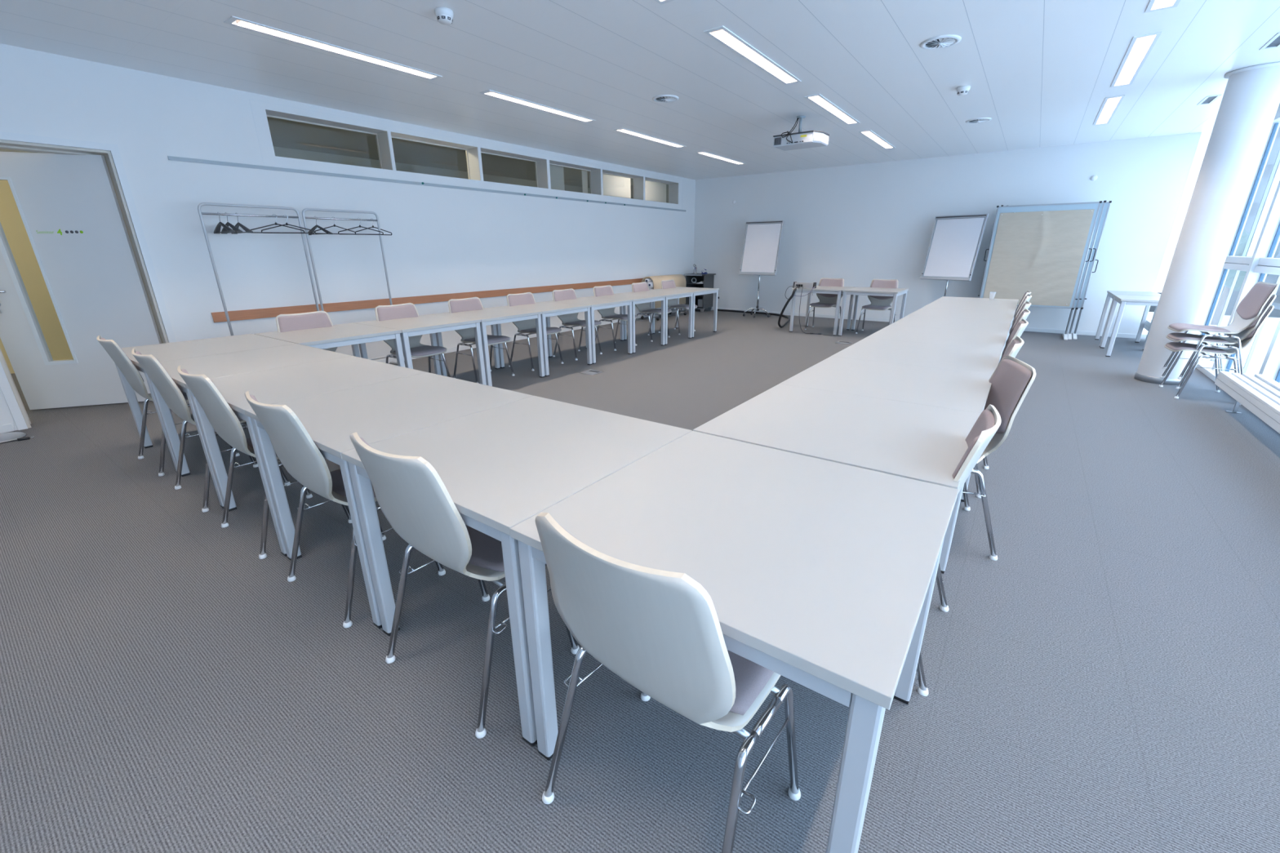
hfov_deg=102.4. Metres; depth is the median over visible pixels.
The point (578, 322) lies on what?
seat cushion
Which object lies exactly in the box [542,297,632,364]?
table
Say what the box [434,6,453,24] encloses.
smoke detector
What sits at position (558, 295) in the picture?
cushion
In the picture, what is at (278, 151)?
wall
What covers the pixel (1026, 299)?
cushion
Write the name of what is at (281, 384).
table
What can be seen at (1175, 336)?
seat cushion
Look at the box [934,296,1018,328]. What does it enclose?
table
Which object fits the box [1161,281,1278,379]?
chair
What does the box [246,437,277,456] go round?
seat cushion
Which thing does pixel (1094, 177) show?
round cover
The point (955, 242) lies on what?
flip chart
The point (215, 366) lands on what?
table
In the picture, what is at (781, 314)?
cable sleeve
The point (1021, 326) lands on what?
chair
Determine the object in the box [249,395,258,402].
cushion
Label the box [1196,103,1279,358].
window
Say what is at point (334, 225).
clothes hanger
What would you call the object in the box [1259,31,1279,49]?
ceiling vent
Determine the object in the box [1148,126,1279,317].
neighbouring building
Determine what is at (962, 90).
smoke detector
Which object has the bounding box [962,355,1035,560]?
chair
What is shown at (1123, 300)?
table
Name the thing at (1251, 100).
round column
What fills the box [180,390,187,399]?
seat cushion
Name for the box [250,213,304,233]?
clothes hanger
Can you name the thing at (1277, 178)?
blind
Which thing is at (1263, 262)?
window
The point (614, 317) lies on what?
seat cushion
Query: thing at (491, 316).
table
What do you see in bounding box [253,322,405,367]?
table
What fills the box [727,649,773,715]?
seat cushion
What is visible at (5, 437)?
stand
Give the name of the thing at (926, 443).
table
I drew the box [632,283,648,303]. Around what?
cushion
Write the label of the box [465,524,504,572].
seat cushion
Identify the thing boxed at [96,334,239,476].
chair
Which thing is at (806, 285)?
box
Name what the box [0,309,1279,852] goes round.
floor
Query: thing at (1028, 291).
chair
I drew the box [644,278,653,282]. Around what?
paper roll
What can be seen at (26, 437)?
plug
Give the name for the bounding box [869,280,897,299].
cushion
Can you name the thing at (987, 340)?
table
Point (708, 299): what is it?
base cabinet
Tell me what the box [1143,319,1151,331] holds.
floor convector
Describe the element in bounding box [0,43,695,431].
wall
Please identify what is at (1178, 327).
seat cushion
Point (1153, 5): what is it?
ceiling light
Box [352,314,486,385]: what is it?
table
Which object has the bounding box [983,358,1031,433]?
cushion
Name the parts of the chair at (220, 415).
leg, leg, leg, leg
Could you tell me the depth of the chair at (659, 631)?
0.97 m
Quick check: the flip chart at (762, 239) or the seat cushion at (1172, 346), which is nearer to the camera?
the seat cushion at (1172, 346)
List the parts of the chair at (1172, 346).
leg, leg, leg, leg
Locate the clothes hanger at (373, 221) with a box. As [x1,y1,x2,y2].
[355,221,391,235]
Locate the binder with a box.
[697,298,702,306]
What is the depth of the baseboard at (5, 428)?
4.09 m
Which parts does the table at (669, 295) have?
leg, leg, leg, rail, leg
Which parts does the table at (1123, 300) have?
leg, leg, rail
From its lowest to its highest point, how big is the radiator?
0.312 m
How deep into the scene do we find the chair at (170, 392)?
2.75 m
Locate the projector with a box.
[773,115,830,151]
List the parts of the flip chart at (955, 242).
frame, frame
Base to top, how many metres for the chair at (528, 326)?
0.859 m
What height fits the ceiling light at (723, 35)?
0.086 m
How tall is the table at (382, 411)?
0.720 m
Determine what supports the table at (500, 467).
on the floor
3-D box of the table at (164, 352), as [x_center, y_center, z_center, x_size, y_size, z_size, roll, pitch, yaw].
[-3.051,-0.221,3.728,0.856,0.720,0.846,13,23,34]
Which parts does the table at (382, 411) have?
leg, rail, leg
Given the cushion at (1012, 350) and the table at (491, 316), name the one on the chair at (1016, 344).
the cushion at (1012, 350)
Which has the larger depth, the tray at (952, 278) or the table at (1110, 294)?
the tray at (952, 278)
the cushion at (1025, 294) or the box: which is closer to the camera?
the cushion at (1025, 294)
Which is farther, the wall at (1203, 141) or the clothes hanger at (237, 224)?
the wall at (1203, 141)
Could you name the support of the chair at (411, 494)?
on the floor
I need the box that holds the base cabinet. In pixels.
[684,273,715,311]
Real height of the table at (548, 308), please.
0.720 m
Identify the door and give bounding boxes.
[0,151,161,409]
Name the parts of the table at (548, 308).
leg, leg, rail, leg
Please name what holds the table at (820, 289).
on the floor
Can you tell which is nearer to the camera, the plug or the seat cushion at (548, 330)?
the plug
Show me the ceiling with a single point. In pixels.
(1043, 72)
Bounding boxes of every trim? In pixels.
[248,98,682,208]
[1190,352,1234,382]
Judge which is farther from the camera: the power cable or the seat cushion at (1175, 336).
the power cable
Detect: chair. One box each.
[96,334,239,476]
[131,348,289,512]
[177,365,351,559]
[244,391,445,628]
[275,311,337,351]
[350,431,579,738]
[374,302,450,377]
[448,297,515,383]
[506,292,563,371]
[535,512,800,852]
[552,288,602,359]
[593,284,637,351]
[631,281,671,342]
[658,279,697,334]
[804,277,844,329]
[855,279,898,333]
[916,404,1001,696]
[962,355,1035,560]
[973,336,1024,497]
[1000,308,1030,357]
[1000,318,1028,360]
[1004,301,1031,346]
[1008,293,1031,333]
[1011,290,1031,325]
[1158,305,1274,404]
[1160,293,1276,389]
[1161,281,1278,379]
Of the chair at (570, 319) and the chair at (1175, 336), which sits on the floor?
the chair at (570, 319)
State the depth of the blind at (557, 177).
8.62 m
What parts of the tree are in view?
crown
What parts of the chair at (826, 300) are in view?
leg, leg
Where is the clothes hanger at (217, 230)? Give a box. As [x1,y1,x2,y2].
[213,211,235,233]
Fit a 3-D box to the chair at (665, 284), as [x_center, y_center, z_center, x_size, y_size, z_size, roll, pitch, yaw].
[0.658,-2.030,8.702,0.543,0.859,0.524,13,23,34]
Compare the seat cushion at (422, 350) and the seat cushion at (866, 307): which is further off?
the seat cushion at (866, 307)
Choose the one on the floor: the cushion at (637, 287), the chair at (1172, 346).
the chair at (1172, 346)
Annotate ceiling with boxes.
[0,0,1279,179]
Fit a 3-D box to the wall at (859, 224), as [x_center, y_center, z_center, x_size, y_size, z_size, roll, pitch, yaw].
[4.372,-3.442,9.753,8.142,2.795,0.150,13,23,34]
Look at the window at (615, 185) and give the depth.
9.90 m
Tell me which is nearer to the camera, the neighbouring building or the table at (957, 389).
the table at (957, 389)
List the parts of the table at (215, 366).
leg, rail, leg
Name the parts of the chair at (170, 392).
leg, leg, leg, leg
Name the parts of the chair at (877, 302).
leg, leg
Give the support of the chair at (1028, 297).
on the floor
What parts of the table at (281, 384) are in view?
leg, rail, leg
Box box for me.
[792,281,816,288]
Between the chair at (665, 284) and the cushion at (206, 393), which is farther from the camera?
the chair at (665, 284)
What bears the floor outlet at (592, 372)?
on the floor
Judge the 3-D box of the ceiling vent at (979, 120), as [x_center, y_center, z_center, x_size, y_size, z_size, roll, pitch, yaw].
[4.096,-3.699,6.228,0.270,0.016,0.270,4,19,13]
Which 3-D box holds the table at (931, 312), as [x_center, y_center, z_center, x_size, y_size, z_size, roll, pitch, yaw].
[3.195,-0.779,5.216,0.836,0.720,0.822,13,23,34]
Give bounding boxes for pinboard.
[977,200,1102,339]
[1000,200,1106,339]
[1071,200,1111,339]
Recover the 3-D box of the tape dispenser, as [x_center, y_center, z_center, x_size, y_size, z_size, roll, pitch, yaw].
[1.433,-3.441,11.423,0.120,0.109,0.068,13,23,34]
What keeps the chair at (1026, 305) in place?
on the floor
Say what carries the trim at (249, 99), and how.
attached to the wall at (442, 240)
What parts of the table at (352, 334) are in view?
rail, leg, leg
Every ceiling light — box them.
[223,15,442,79]
[479,89,595,122]
[613,128,686,147]
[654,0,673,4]
[695,151,746,164]
[703,25,801,84]
[804,93,860,124]
[858,129,895,148]
[1093,94,1124,124]
[1110,31,1162,87]
[1144,0,1180,13]
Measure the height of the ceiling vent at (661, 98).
0.016 m
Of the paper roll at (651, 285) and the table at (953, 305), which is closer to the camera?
the table at (953, 305)
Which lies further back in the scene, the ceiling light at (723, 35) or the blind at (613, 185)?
the blind at (613, 185)
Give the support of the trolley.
on the floor
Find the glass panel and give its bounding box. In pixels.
[0,180,73,365]
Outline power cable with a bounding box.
[799,286,828,335]
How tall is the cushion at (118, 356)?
0.305 m
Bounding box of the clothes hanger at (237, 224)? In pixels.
[231,212,253,234]
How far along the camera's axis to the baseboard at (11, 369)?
6.12 m
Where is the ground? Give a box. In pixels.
[1142,311,1279,375]
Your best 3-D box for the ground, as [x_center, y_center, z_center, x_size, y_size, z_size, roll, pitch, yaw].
[78.788,3.147,5.858,117.980,0.200,220.000,13,23,34]
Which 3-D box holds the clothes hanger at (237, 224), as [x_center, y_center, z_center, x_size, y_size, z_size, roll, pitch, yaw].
[-3.763,-1.913,4.839,0.400,0.182,0.049,13,23,34]
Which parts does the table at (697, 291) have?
leg, leg, leg, rail, leg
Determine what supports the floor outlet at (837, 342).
on the floor
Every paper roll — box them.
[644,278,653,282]
[647,281,653,288]
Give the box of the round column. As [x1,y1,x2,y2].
[1133,62,1279,385]
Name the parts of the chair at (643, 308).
leg, leg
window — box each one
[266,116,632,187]
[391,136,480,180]
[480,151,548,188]
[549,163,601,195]
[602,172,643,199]
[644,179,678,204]
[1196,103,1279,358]
[1211,180,1279,373]
[1258,320,1279,382]
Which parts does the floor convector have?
casing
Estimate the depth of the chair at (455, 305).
5.59 m
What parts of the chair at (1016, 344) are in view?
leg, leg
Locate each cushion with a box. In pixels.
[100,337,143,381]
[135,351,186,402]
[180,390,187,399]
[181,368,235,413]
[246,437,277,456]
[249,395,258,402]
[278,312,332,332]
[329,468,375,497]
[377,304,417,320]
[393,345,445,355]
[449,298,483,328]
[464,334,509,343]
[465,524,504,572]
[507,293,535,320]
[520,327,560,333]
[553,289,576,314]
[564,320,600,326]
[594,286,613,296]
[604,314,636,319]
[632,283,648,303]
[641,308,671,313]
[662,280,675,299]
[670,304,697,308]
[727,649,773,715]
[809,302,836,306]
[817,278,843,297]
[862,305,891,309]
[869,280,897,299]
[951,408,994,478]
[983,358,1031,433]
[998,338,1020,364]
[1006,311,1026,342]
[1009,302,1027,333]
[1013,292,1026,317]
[1013,295,1028,322]
[1165,342,1226,352]
[1167,332,1228,342]
[1168,323,1230,332]
[1235,283,1275,319]
[1237,296,1273,329]
[1242,306,1271,340]
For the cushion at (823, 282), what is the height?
0.305 m
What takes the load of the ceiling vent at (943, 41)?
in the ceiling
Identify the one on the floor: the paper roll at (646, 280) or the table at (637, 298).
the table at (637, 298)
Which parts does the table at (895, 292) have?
leg, leg, rail, leg, rail, leg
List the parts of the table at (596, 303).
leg, leg, leg, rail, leg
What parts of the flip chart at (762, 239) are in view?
frame, frame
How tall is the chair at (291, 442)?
0.859 m
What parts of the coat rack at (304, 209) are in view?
hanging rail, frame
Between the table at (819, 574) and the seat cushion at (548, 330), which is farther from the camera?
the seat cushion at (548, 330)
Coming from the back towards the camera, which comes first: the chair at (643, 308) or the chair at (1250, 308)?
the chair at (643, 308)
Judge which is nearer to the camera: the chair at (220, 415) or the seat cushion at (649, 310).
the chair at (220, 415)
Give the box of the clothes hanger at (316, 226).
[307,217,333,235]
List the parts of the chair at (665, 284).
leg, leg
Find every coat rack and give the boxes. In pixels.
[197,202,319,335]
[302,208,405,366]
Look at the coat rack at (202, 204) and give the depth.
4.86 m
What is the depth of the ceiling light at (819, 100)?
5.67 m
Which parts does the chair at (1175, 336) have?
leg, leg, leg, leg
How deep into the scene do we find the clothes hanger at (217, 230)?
4.71 m
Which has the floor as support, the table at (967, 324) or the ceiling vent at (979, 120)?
the table at (967, 324)
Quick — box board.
[211,278,642,322]
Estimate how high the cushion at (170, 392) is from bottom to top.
0.305 m
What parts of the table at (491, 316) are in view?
leg, leg, leg, rail, leg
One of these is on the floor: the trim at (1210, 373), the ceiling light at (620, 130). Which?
the trim at (1210, 373)
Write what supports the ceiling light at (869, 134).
attached to the ceiling
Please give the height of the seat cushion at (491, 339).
0.042 m
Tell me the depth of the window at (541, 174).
8.06 m
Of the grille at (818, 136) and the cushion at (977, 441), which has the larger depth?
the grille at (818, 136)
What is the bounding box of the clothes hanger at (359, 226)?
[337,217,383,235]
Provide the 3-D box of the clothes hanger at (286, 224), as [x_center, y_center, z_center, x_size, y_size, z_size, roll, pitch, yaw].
[-3.528,-2.023,5.142,0.454,0.175,0.020,-12,22,-30]
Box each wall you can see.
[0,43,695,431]
[0,146,668,202]
[693,132,1201,334]
[1152,136,1210,293]
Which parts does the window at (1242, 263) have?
head frame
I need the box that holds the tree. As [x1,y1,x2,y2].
[1210,229,1279,324]
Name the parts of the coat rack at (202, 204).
hanging rail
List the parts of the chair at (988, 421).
leg, leg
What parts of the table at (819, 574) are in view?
leg, rail, leg, leg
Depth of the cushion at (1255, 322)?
4.40 m
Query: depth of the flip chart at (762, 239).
10.36 m
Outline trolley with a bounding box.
[640,274,686,320]
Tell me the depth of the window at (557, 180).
8.97 m
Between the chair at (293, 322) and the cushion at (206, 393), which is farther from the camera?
the chair at (293, 322)
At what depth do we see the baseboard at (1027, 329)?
9.77 m
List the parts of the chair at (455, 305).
leg, leg, leg, leg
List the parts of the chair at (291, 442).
leg, leg, leg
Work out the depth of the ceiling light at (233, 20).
3.85 m
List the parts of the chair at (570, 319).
leg, leg, leg, leg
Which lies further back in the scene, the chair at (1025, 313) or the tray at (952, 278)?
the tray at (952, 278)
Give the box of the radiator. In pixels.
[1214,370,1279,433]
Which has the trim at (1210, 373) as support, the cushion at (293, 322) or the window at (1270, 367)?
the window at (1270, 367)
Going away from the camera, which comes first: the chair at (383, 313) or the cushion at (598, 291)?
the chair at (383, 313)
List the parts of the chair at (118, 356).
leg, leg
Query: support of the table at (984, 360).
on the floor
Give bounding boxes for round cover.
[1090,174,1097,180]
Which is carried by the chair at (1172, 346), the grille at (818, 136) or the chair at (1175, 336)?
the chair at (1175, 336)
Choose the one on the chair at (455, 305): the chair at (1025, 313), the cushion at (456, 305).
the cushion at (456, 305)
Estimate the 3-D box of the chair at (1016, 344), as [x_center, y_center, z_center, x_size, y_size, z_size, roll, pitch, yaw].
[1.880,-0.114,3.096,0.543,0.859,0.524,13,23,34]
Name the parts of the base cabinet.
panel, trim, panel, panel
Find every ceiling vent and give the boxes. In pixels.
[652,94,679,102]
[920,34,961,48]
[965,117,991,123]
[1196,94,1221,105]
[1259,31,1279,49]
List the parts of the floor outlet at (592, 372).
lid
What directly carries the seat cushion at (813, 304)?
on the chair at (826, 300)
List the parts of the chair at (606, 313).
leg, leg, leg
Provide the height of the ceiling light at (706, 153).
0.086 m
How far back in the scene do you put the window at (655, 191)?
10.91 m
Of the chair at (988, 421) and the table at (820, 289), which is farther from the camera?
the table at (820, 289)
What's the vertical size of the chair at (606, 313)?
0.859 m
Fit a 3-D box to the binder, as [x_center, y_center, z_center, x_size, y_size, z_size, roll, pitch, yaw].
[1.435,-2.829,11.754,0.120,0.170,0.240,13,23,34]
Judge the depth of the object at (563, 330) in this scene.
8.12 m
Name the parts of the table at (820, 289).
leg, leg, rail, leg, leg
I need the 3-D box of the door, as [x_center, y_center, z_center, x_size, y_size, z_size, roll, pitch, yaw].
[-5.011,-1.206,4.472,1.096,2.112,0.115,-6,20,-17]
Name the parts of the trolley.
frame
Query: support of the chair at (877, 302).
on the floor
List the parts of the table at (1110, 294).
leg, leg, leg, leg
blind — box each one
[549,164,587,193]
[602,173,631,198]
[644,180,666,202]
[1246,163,1279,256]
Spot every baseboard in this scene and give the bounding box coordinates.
[0,423,13,433]
[7,358,73,373]
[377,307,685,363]
[697,307,1137,338]
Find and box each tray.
[738,272,776,275]
[920,276,971,280]
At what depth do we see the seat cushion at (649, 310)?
7.97 m
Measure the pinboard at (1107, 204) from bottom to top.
1.962 m
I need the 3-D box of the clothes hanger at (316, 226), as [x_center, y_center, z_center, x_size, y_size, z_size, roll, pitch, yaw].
[-3.359,-2.097,5.364,0.400,0.182,0.049,10,22,29]
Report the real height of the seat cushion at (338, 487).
0.042 m
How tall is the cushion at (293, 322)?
0.305 m
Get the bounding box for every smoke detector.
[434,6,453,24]
[956,84,970,95]
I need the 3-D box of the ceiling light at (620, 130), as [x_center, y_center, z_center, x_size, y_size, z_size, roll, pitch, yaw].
[0.174,-4.016,7.101,0.152,0.086,1.545,13,23,34]
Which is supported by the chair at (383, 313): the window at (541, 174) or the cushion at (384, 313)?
the cushion at (384, 313)
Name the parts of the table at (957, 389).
leg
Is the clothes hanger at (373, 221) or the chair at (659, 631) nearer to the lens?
the chair at (659, 631)
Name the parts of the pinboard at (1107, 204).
panel, frame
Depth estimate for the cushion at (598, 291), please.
7.41 m
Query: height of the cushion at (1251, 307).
0.305 m
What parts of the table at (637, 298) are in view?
leg, leg, rail, leg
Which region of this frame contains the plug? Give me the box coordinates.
[0,436,34,444]
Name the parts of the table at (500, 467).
leg, rail, leg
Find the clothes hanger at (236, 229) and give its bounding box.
[221,212,243,233]
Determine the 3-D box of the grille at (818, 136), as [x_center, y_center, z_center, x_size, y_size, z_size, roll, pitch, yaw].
[2.019,-3.278,5.823,0.058,0.080,0.098,13,23,34]
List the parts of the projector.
casing, lid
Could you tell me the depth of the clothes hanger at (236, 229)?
4.73 m
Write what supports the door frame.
in the wall at (442, 240)
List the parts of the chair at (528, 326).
leg, leg, leg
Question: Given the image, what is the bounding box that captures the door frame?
[0,131,176,430]
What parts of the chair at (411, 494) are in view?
leg, leg, leg, leg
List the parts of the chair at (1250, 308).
leg, leg, leg, leg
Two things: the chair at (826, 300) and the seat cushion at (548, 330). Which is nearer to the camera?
the seat cushion at (548, 330)
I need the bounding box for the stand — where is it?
[0,431,26,444]
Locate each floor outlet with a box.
[578,369,603,375]
[835,341,852,344]
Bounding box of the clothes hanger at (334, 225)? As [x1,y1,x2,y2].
[315,217,355,234]
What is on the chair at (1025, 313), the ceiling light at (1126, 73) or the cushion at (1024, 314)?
the cushion at (1024, 314)
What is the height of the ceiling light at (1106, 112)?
0.086 m
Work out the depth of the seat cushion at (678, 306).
8.56 m
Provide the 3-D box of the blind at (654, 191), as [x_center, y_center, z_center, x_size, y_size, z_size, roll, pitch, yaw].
[0.218,-4.849,10.648,0.023,0.408,1.180,13,23,34]
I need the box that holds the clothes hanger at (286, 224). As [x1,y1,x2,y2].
[261,214,315,233]
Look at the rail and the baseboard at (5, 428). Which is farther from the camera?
the rail
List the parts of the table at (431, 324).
leg, leg, leg, rail, leg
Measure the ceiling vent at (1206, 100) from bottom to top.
0.065 m
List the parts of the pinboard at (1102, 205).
panel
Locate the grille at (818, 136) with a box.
[813,132,822,141]
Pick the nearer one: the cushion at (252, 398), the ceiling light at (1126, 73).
the cushion at (252, 398)
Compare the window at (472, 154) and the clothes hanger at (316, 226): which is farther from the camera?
the window at (472, 154)
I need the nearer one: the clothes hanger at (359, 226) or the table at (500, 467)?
the table at (500, 467)
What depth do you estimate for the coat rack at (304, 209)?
5.52 m
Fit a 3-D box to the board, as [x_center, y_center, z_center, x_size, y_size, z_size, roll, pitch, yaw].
[-1.838,-2.114,8.029,0.018,0.095,7.900,13,23,34]
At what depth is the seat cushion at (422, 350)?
4.91 m
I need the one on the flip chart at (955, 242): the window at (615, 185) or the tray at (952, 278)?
the tray at (952, 278)
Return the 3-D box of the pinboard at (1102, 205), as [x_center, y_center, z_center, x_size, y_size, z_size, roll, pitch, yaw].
[6.222,-2.447,8.091,1.324,1.966,0.570,13,23,34]
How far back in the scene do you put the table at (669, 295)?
7.93 m
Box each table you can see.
[114,333,295,472]
[147,343,351,508]
[183,355,426,556]
[244,372,533,628]
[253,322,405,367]
[341,395,692,746]
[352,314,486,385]
[432,306,545,386]
[493,302,592,376]
[510,431,958,852]
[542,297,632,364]
[586,293,666,353]
[623,289,693,345]
[652,286,719,337]
[693,383,981,573]
[780,355,992,561]
[789,285,855,335]
[831,337,1002,476]
[838,287,908,336]
[866,324,1008,363]
[890,315,1011,351]
[908,307,1014,340]
[922,301,1017,336]
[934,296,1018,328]
[1094,290,1160,350]
[1100,294,1159,356]
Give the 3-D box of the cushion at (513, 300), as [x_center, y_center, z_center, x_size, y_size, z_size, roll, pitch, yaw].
[-1.431,-1.445,6.245,0.096,0.305,0.432,13,23,34]
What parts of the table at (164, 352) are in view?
leg, rail, leg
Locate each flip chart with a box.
[738,220,784,317]
[920,213,988,296]
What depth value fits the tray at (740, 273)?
10.39 m
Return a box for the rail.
[168,155,685,211]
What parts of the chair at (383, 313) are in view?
leg, leg, leg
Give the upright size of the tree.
6.480 m
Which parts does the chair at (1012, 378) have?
leg, leg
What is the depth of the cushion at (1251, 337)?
4.40 m
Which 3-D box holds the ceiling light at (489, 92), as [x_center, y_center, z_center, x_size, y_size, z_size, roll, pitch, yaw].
[-1.041,-3.466,5.525,0.152,0.086,1.545,13,23,34]
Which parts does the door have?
vision frame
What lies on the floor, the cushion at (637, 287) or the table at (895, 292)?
the table at (895, 292)
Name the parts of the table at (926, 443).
leg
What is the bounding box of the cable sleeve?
[717,286,799,327]
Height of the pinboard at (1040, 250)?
1.957 m
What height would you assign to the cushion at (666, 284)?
0.305 m
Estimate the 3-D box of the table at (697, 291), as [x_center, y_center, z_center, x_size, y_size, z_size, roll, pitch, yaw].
[0.751,-1.938,8.648,0.826,0.720,0.826,13,23,34]
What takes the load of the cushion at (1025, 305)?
on the chair at (1026, 305)
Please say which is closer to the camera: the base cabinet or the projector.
the projector
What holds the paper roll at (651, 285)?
on the paper roll
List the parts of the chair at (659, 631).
leg, leg, leg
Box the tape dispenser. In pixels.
[701,268,707,274]

